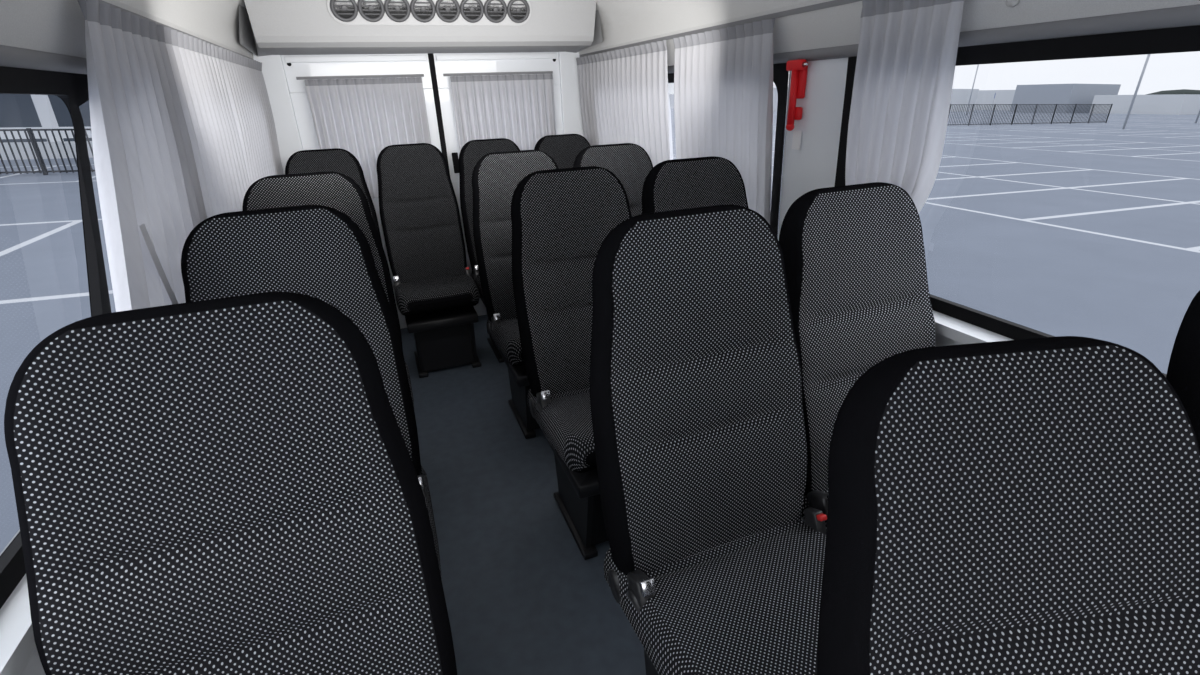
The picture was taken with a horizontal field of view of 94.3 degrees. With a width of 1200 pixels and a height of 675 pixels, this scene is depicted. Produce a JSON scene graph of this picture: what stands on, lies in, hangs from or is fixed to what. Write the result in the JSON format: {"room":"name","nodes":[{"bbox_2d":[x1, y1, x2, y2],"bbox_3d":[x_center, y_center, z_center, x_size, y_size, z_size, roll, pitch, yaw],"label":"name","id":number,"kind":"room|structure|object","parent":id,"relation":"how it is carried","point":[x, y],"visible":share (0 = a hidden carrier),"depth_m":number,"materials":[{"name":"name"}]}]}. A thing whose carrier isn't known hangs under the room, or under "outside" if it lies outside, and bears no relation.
{"room":"minibus interior","nodes":[
{"label":"minibus interior","id":0,"kind":"room"},
{"bbox_2d":[0,0,253,674],"bbox_3d":[-0.871,0.240,0.962,0.120,1.615,5.310,-11,25,-19],"label":"wall","id":1,"kind":"structure","parent":0,"point":[48,35],"depth_m":0.95,"materials":[{"name":"white plastic"}]},
{"bbox_2d":[0,66,115,608],"bbox_3d":[-0.726,0.101,0.463,0.038,0.659,2.358,-11,25,-19],"label":"window","id":2,"kind":"structure","parent":1,"relation":"in","point":[55,275],"depth_m":0.96,"materials":[{"name":"clear glass"}]},
{"bbox_2d":[304,77,430,198],"bbox_3d":[-1.275,-1.123,3.170,0.600,0.640,0.039,-11,25,-19],"label":"curtain","id":3,"kind":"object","parent":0,"point":[363,117],"depth_m":3.12,"materials":[{"name":"white fabric"}]},
{"bbox_2d":[253,42,582,328],"bbox_3d":[-0.949,-0.991,3.464,1.930,1.860,0.070,-11,25,-19],"label":"doors","id":4,"kind":"structure","parent":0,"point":[288,97],"depth_m":3.22,"materials":[{"name":"white paint"}]},
{"bbox_2d":[117,0,811,56],"bbox_3d":[-0.019,-0.819,0.876,1.887,0.335,5.310,-11,25,-19],"label":"ceiling","id":5,"kind":"structure","parent":0,"point":[621,21],"depth_m":2.26,"materials":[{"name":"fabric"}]},
{"bbox_2d":[98,0,251,58],"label":"rail","id":6,"kind":"object","parent":5,"relation":"attached to","point":[100,1],"depth_m":1.48,"materials":[{"name":"grey metal"}]},
{"bbox_2d":[77,0,249,311],"bbox_3d":[-1.141,-0.425,1.541,0.082,0.785,1.456,-11,25,-19],"label":"curtain","id":7,"kind":"object","parent":6,"relation":"hanging from","point":[168,153],"visible":0.73,"depth_m":1.28,"materials":[{"name":"fabric"}]},
{"bbox_2d":[218,47,283,185],"bbox_3d":[-1.591,-0.873,2.598,0.090,0.785,0.990,-11,25,-19],"label":"curtain","id":8,"kind":"object","parent":6,"relation":"hanging from","point":[243,76],"visible":0.68,"depth_m":2.44,"materials":[{"name":"fabric"}]},
{"bbox_2d":[296,74,423,79],"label":"rail","id":9,"kind":"object","parent":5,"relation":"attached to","point":[402,75],"depth_m":3.07,"materials":[{"name":"grey metal"}]},
{"bbox_2d":[239,0,602,55],"bbox_3d":[-0.858,-1.634,2.850,1.744,0.295,0.610,-11,25,-19],"label":"vent unit","id":10,"kind":"object","parent":5,"relation":"attached to","point":[278,27],"depth_m":2.67,"materials":[{"name":"white plastic"}]},
{"bbox_2d":[443,71,552,75],"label":"rail","id":11,"kind":"object","parent":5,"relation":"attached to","point":[536,72],"depth_m":3.32,"materials":[{"name":"grey metal"}]},
{"bbox_2d":[450,74,555,150],"bbox_3d":[-0.561,-1.258,3.418,0.615,0.640,0.039,-11,25,-19],"label":"curtain","id":12,"kind":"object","parent":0,"point":[520,109],"depth_m":3.36,"materials":[{"name":"white fabric"}]},
{"bbox_2d":[401,315,645,674],"bbox_3d":[0.051,0.849,1.583,2.040,0.060,5.360,-11,25,-19],"label":"floor","id":13,"kind":"structure","parent":0,"point":[522,597],"depth_m":1.88,"materials":[{"name":"rubber"}]},
{"bbox_2d":[4,292,456,674],"bbox_3d":[-0.396,0.590,0.691,0.464,1.161,0.613,-11,25,-19],"label":"seat","id":14,"kind":"object","parent":13,"relation":"on","point":[227,485],"visible":1,"depth_m":0.71,"materials":[{"name":"fabric"}]},
{"bbox_2d":[181,205,441,578],"bbox_3d":[-0.659,0.329,1.308,0.464,1.161,0.613,-11,25,-19],"label":"seat","id":15,"kind":"object","parent":13,"relation":"on","point":[317,251],"visible":0.3,"depth_m":1.33,"materials":[{"name":"fabric"}]},
{"bbox_2d":[242,171,413,405],"bbox_3d":[-0.935,0.054,1.955,0.464,1.161,0.613,-11,25,-19],"label":"seat","id":16,"kind":"object","parent":13,"relation":"on","point":[338,191],"visible":0.18,"depth_m":1.98,"materials":[{"name":"fabric"}]},
{"bbox_2d":[285,148,382,245],"bbox_3d":[-1.333,-0.344,2.887,0.424,1.166,0.587,-11,25,-19],"label":"seat","id":17,"kind":"object","parent":13,"relation":"on","point":[338,160],"visible":0.22,"depth_m":2.89,"materials":[{"name":"fabric"}]},
{"bbox_2d":[376,143,480,377],"bbox_3d":[-0.924,-0.421,3.029,0.424,1.166,0.587,-11,25,-19],"label":"seat","id":18,"kind":"object","parent":13,"relation":"on","point":[436,293],"visible":1,"depth_m":3.04,"materials":[{"name":"fabric"}]},
{"bbox_2d":[458,138,519,362],"bbox_3d":[-0.517,-0.498,3.170,0.424,1.166,0.587,-11,25,-19],"label":"seat","id":19,"kind":"object","parent":13,"relation":"on","point":[472,151],"visible":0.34,"depth_m":3.15,"materials":[{"name":"fabric"}]},
{"bbox_2d":[472,150,558,438],"bbox_3d":[-0.264,-0.200,2.477,0.464,1.161,0.613,-11,25,-19],"label":"seat","id":20,"kind":"object","parent":13,"relation":"on","point":[496,176],"visible":0.49,"depth_m":2.46,"materials":[{"name":"black fabric"}]},
{"bbox_2d":[534,134,590,168],"bbox_3d":[-0.113,-0.575,3.310,0.424,1.166,0.587,-11,25,-19],"label":"seat","id":21,"kind":"object","parent":13,"relation":"on","point":[564,149],"visible":0.12,"depth_m":3.30,"materials":[{"name":"fabric"}]},
{"bbox_2d":[511,166,631,559],"bbox_3d":[0.012,0.074,1.830,0.464,1.161,0.613,-11,25,-19],"label":"seat","id":22,"kind":"object","parent":13,"relation":"on","point":[561,219],"visible":0.55,"depth_m":1.83,"materials":[{"name":"black fabric"}]},
{"bbox_2d":[573,143,652,216],"bbox_3d":[0.173,-0.283,2.629,0.464,1.161,0.613,-11,25,-19],"label":"seat","id":23,"kind":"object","parent":13,"relation":"on","point":[630,163],"depth_m":2.65,"materials":[{"name":"black fabric"}]},
{"bbox_2d":[642,156,748,213],"bbox_3d":[0.449,-0.008,1.982,0.464,1.161,0.613,-11,25,-19],"label":"seat","id":24,"kind":"object","parent":13,"relation":"on","point":[675,184],"depth_m":1.98,"materials":[{"name":"black fabric"}]},
{"bbox_2d":[590,204,826,674],"bbox_3d":[0.292,0.374,1.119,0.485,1.166,0.587,-11,25,-19],"label":"seat","id":25,"kind":"object","parent":13,"relation":"on","point":[712,561],"visible":0.92,"depth_m":1.13,"materials":[{"name":"black fabric"}]},
{"bbox_2d":[779,182,935,529],"bbox_3d":[0.725,0.266,1.335,0.464,1.161,0.613,-11,25,-19],"label":"seat","id":26,"kind":"object","parent":13,"relation":"on","point":[854,255],"depth_m":1.35,"materials":[{"name":"black fabric"}]},
{"bbox_2d":[817,336,1199,674],"bbox_3d":[0.506,0.655,0.524,0.464,1.115,0.750,-4,24,-5],"label":"seat","id":27,"kind":"object","parent":13,"relation":"on","point":[1023,506],"visible":1,"depth_m":0.59,"materials":[{"name":"black fabric"}]},
{"bbox_2d":[1166,290,1199,448],"bbox_3d":[1.014,0.531,0.707,0.464,1.161,0.613,-11,25,-19],"label":"seat","id":28,"kind":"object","parent":13,"relation":"on","point":[1183,372],"depth_m":0.68,"materials":[{"name":"black fabric"}]},
{"bbox_2d":[579,0,1199,345],"bbox_3d":[0.897,-0.094,1.574,0.120,1.615,5.310,-11,25,-19],"label":"wall","id":29,"kind":"structure","parent":0,"point":[826,38],"depth_m":1.60,"materials":[{"name":"white plastic"}]},
{"bbox_2d":[579,0,861,56],"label":"rail","id":30,"kind":"object","parent":29,"relation":"attached to","point":[828,4],"depth_m":1.96,"materials":[{"name":"grey metal"}]},
{"bbox_2d":[576,40,672,166],"bbox_3d":[0.116,-1.153,3.091,0.095,0.785,1.190,-11,25,-19],"label":"curtain","id":31,"kind":"object","parent":30,"relation":"hanging from","point":[624,93],"visible":0.7,"depth_m":2.87,"materials":[{"name":"fabric"}]},
{"bbox_2d":[673,18,774,223],"bbox_3d":[0.480,-0.791,2.238,0.093,0.785,0.660,-11,25,-19],"label":"curtain","id":32,"kind":"object","parent":30,"relation":"hanging from","point":[723,77],"visible":0.68,"depth_m":2.09,"materials":[{"name":"fabric"}]},
{"bbox_2d":[668,63,789,237],"bbox_3d":[0.343,-0.931,2.721,0.038,0.659,1.718,-11,25,-19],"label":"window","id":33,"kind":"structure","parent":29,"relation":"in","point":[780,74],"depth_m":2.00,"materials":[{"name":"black glass"}]},
{"bbox_2d":[786,59,807,149],"bbox_3d":[0.647,-0.764,1.838,0.043,0.276,0.092,-11,25,-19],"label":"hammer","id":34,"kind":"object","parent":29,"relation":"attached to","point":[799,68],"visible":1,"depth_m":1.82,"materials":[{"name":"red plastic"}]},
{"bbox_2d":[845,0,963,213],"bbox_3d":[0.791,-0.457,1.527,0.099,0.845,0.300,-11,25,-19],"label":"curtain","id":35,"kind":"object","parent":29,"relation":"attached to","point":[907,53],"visible":0.56,"depth_m":1.42,"materials":[{"name":"fabric"}]},
{"bbox_2d":[1005,0,1018,6],"bbox_3d":[-0.201,-0.781,1.421,1.826,0.026,2.075,-11,25,-19],"label":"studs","id":36,"kind":"object","parent":29,"relation":"attached to","point":[1009,3],"visible":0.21,"depth_m":1.18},
{"bbox_2d":[834,25,1199,376],"bbox_3d":[1.114,-0.164,0.913,0.038,0.659,1.978,-11,25,-19],"label":"window","id":37,"kind":"structure","parent":29,"relation":"in","point":[1063,199],"depth_m":1.18,"materials":[{"name":"clear glass"}]}
]}

